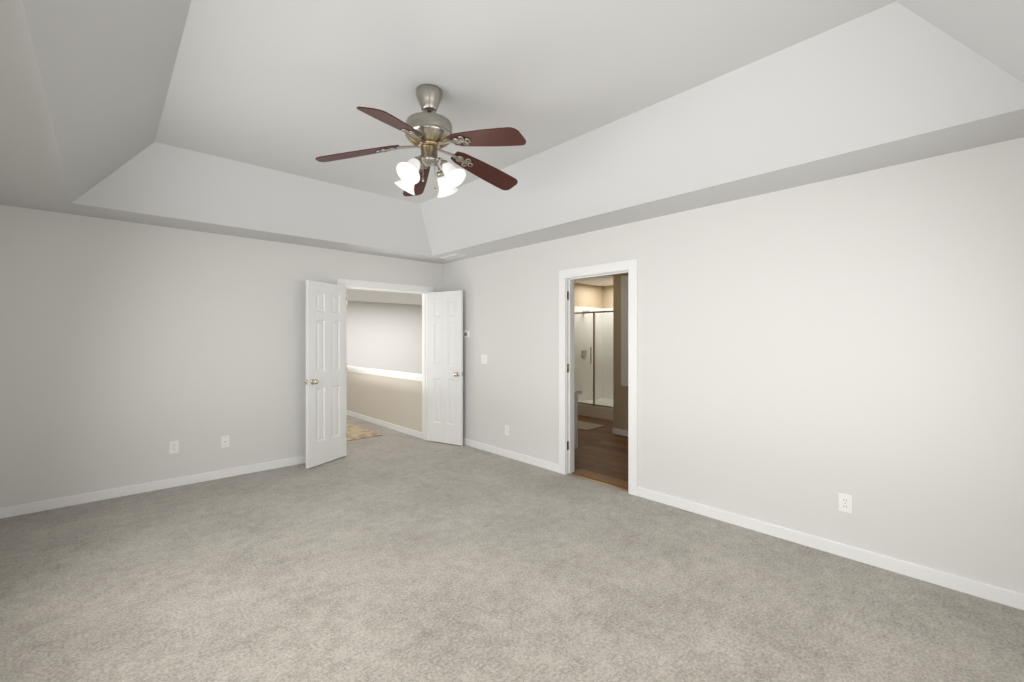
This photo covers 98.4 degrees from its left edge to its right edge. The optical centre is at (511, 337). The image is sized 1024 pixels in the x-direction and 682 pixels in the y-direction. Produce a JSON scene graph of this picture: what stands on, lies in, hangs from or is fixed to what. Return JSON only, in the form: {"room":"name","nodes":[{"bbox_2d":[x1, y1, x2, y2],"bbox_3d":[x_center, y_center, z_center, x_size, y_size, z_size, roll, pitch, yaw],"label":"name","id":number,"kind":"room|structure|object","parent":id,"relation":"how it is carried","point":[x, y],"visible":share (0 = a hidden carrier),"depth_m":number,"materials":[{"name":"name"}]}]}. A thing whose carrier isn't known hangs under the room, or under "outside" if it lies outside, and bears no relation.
{"room":"empty bedroom","nodes":[
{"label":"empty bedroom","id":0,"kind":"room"},
{"bbox_2d":[0,205,441,507],"bbox_3d":[-2.538,-0.171,4.871,4.360,3.158,0.120,0,0,-43],"label":"wall","id":1,"kind":"structure","parent":0,"point":[129,351],"depth_m":4.04,"materials":[{"name":"white paint"}]},
{"bbox_2d":[0,456,305,518],"bbox_3d":[-3.025,1.367,4.328,2.608,0.082,0.016,0,0,-43],"label":"baseboard","id":2,"kind":"structure","parent":1,"relation":"attached to","point":[33,507],"depth_m":4.00,"materials":[{"name":"white paint"}]},
{"bbox_2d":[169,441,178,453],"bbox_3d":[-3.195,1.033,4.177,0.070,0.114,0.008,0,0,-43],"label":"electrical outlet","id":3,"kind":"object","parent":1,"relation":"attached to","point":[173,446],"visible":1,"depth_m":4.17,"materials":[{"name":"white plastic"}]},
{"bbox_2d":[221,435,228,447],"bbox_3d":[-2.890,1.046,4.454,0.070,0.114,0.014,0,0,-43],"label":"outlet","id":4,"kind":"object","parent":1,"relation":"attached to","point":[224,441],"visible":1,"depth_m":4.45,"materials":[{"name":"white plastic"}]},
{"bbox_2d":[304,280,346,468],"bbox_3d":[-2.086,0.390,4.989,0.167,2.013,0.580,0,0,22],"label":"door","id":5,"kind":"structure","parent":1,"relation":"in","point":[325,383],"depth_m":4.94,"materials":[{"name":"white paint"}]},
{"bbox_2d":[337,278,432,440],"bbox_3d":[-1.627,0.352,5.712,1.324,2.112,0.152,0,0,-43],"label":"door frame","id":6,"kind":"structure","parent":1,"relation":"attached to","point":[424,291],"depth_m":6.05,"materials":[{"name":"white paint"}]},
{"bbox_2d":[428,290,462,445],"bbox_3d":[-0.896,0.390,5.886,0.580,2.013,0.167,0,0,30],"label":"door","id":7,"kind":"structure","parent":6,"relation":"attached to","point":[445,366],"depth_m":5.86,"materials":[{"name":"white paint"}]},
{"bbox_2d":[346,371,421,432],"bbox_3d":[-3.510,0.988,8.710,0.120,0.840,6.840,0,0,-43],"label":"wall","id":8,"kind":"structure","parent":0,"point":[395,401],"depth_m":6.96,"materials":[{"name":"beige paint"}]},
{"bbox_2d":[346,366,421,438],"bbox_3d":[-3.510,0.968,8.710,0.160,0.880,6.840,0,0,-43],"label":"trim","id":9,"kind":"structure","parent":8,"relation":"on","point":[400,375],"depth_m":6.95,"materials":[{"name":"white paint"}]},
{"bbox_2d":[346,301,421,373],"bbox_3d":[-4.681,0.684,12.365,8.340,3.448,0.120,0,0,-43],"label":"wall","id":10,"kind":"structure","parent":0,"point":[384,336],"depth_m":13.11,"materials":[{"name":"white paint"}]},
{"bbox_2d":[346,275,612,304],"bbox_3d":[-1.010,-1.065,8.391,8.340,0.050,10.940,0,0,-43],"label":"ceiling","id":11,"kind":"structure","parent":0,"point":[361,295],"depth_m":10.70,"materials":[{"name":"white paint"}]},
{"bbox_2d":[0,415,1023,681],"bbox_3d":[-2.862,1.433,5.156,4.270,0.050,12.940,0,0,-43],"label":"floor","id":12,"kind":"structure","parent":0,"point":[390,555],"depth_m":2.44,"materials":[{"name":"grey carpet"}]},
{"bbox_2d":[346,422,381,440],"bbox_3d":[-2.638,1.402,6.616,0.800,0.012,1.400,0,0,-43],"label":"rug","id":13,"kind":"object","parent":12,"relation":"on","point":[354,432],"visible":0.35,"depth_m":6.45,"materials":[{"name":"beige carpet"}]},
{"bbox_2d":[0,0,1023,263],"bbox_3d":[-0.509,-1.395,2.674,4.360,0.710,6.100,0,0,-43],"label":"ceiling tray","id":14,"kind":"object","parent":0,"point":[226,116],"visible":0.97,"depth_m":2.53,"materials":[{"name":"white paint"}]},
{"bbox_2d":[315,84,525,197],"bbox_3d":[-0.466,-1.191,2.699,1.242,0.618,1.279,0,0,-43],"label":"fan","id":15,"kind":"object","parent":14,"relation":"hanging from","point":[427,130],"visible":1,"depth_m":2.61,"materials":[{"name":"brown wood"}]},
{"bbox_2d":[440,254,465,258],"bbox_3d":[-0.759,-1.035,5.642,0.150,0.010,0.360,0,0,-43],"label":"air vent register","id":16,"kind":"object","parent":14,"relation":"attached to","point":[453,256],"visible":0.98,"depth_m":5.61,"materials":[{"name":"white metal"}]},
{"bbox_2d":[574,283,602,308],"bbox_3d":[0.398,0.184,7.691,3.780,2.448,0.120,0,0,-43],"label":"wall","id":17,"kind":"structure","parent":0,"point":[591,296],"depth_m":8.62,"materials":[{"name":"beige paint"}]},
{"bbox_2d":[571,415,627,489],"bbox_3d":[1.753,1.433,6.267,4.020,0.050,4.070,0,0,-43],"label":"floor","id":18,"kind":"structure","parent":0,"point":[601,454],"depth_m":5.29,"materials":[{"name":"wood"}]},
{"bbox_2d":[574,389,581,447],"bbox_3d":[-0.012,0.968,5.794,0.596,0.880,1.870,0,0,-43],"label":"bathroom vanity","id":19,"kind":"object","parent":18,"relation":"on","point":[576,392],"depth_m":5.28,"materials":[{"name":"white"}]},
{"bbox_2d":[578,421,605,430],"bbox_3d":[1.042,1.401,7.155,0.500,0.014,0.800,0,0,-43],"label":"bath mat","id":20,"kind":"object","parent":18,"relation":"on","point":[585,426],"visible":0.52,"depth_m":6.99,"materials":[{"name":"beige fabric"}]},
{"bbox_2d":[574,306,612,419],"bbox_3d":[1.787,0.408,8.211,1.026,2.000,0.992,0,0,-43],"label":"shower stall","id":21,"kind":"object","parent":18,"relation":"on","point":[593,354],"visible":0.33,"depth_m":8.50,"materials":[{"name":"white"}]},
{"bbox_2d":[603,286,611,307],"bbox_3d":[3.167,0.184,7.566,0.120,2.448,4.060,0,0,-43],"label":"wall","id":22,"kind":"structure","parent":0,"point":[607,290],"depth_m":8.84,"materials":[{"name":"beige paint"}]},
{"bbox_2d":[612,273,627,429],"bbox_3d":[2.287,0.184,5.712,0.110,2.448,2.230,0,0,-43],"label":"wall","id":23,"kind":"structure","parent":0,"point":[620,393],"depth_m":6.44,"materials":[{"name":"beige paint"}]},
{"bbox_2d":[612,428,627,436],"bbox_3d":[2.248,1.365,5.664,0.013,0.085,2.273,0,0,-43],"label":"baseboard","id":24,"kind":"structure","parent":23,"relation":"attached to","point":[620,432],"depth_m":6.38,"materials":[{"name":"white paint"}]},
{"bbox_2d":[621,275,627,385],"bbox_3d":[1.689,-0.102,6.269,0.012,1.580,0.320,0,0,-43],"label":"bathroom mirror","id":25,"kind":"object","parent":23,"relation":"attached to","point":[624,330],"visible":0.36,"depth_m":6.34,"materials":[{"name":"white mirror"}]},
{"bbox_2d":[442,137,1023,593],"bbox_3d":[1.089,-0.171,4.068,0.120,3.158,5.980,0,0,-43],"label":"wall","id":26,"kind":"structure","parent":0,"point":[808,353],"depth_m":2.92,"materials":[{"name":"white paint"}]},
{"bbox_2d":[463,331,469,337],"bbox_3d":[-0.600,-0.049,5.793,0.022,0.090,0.120,0,0,-43],"label":"thermostat","id":27,"kind":"object","parent":26,"relation":"attached to","point":[466,334],"visible":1,"depth_m":5.77,"materials":[{"name":"white plastic"}]},
{"bbox_2d":[481,354,486,363],"bbox_3d":[-0.349,0.265,5.530,0.010,0.114,0.116,0,0,-43],"label":"double light switch","id":28,"kind":"object","parent":26,"relation":"attached to","point":[483,359],"visible":1,"depth_m":5.54,"materials":[{"name":"white plastic"}]},
{"bbox_2d":[505,425,508,435],"bbox_3d":[-0.061,1.092,5.220,0.008,0.114,0.070,0,0,-43],"label":"electrical outlet","id":29,"kind":"object","parent":26,"relation":"attached to","point":[506,430],"visible":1,"depth_m":5.22,"materials":[{"name":"white plastic"}]},
{"bbox_2d":[463,438,558,472],"bbox_3d":[-0.257,1.367,5.408,0.040,0.082,2.186,0,0,-43],"label":"baseboard","id":30,"kind":"structure","parent":26,"relation":"attached to","point":[516,456],"depth_m":5.12,"materials":[{"name":"white paint"}]},
{"bbox_2d":[568,473,627,491],"bbox_3d":[0.834,1.405,4.303,0.035,0.006,0.737,0,0,-43],"label":"trim","id":31,"kind":"structure","parent":26,"relation":"attached to","point":[598,482],"depth_m":4.28,"materials":[{"name":"brown wood"}]},
{"bbox_2d":[559,259,637,495],"bbox_3d":[0.855,0.352,4.322,0.152,2.112,0.917,0,0,-43],"label":"door frame","id":32,"kind":"structure","parent":26,"relation":"attached to","point":[567,277],"depth_m":4.50,"materials":[{"name":"white paint"}]},
{"bbox_2d":[637,487,1023,609],"bbox_3d":[2.040,1.367,2.938,0.016,0.082,2.727,0,0,-43],"label":"baseboard","id":33,"kind":"structure","parent":26,"relation":"attached to","point":[1003,596],"depth_m":2.79,"materials":[{"name":"white paint"}]},
{"bbox_2d":[839,493,851,513],"bbox_3d":[2.140,1.061,2.836,0.008,0.114,0.070,0,0,-43],"label":"electrical outlet","id":34,"kind":"object","parent":26,"relation":"attached to","point":[845,502],"visible":1,"depth_m":2.83,"materials":[{"name":"white plastic"}]}
]}

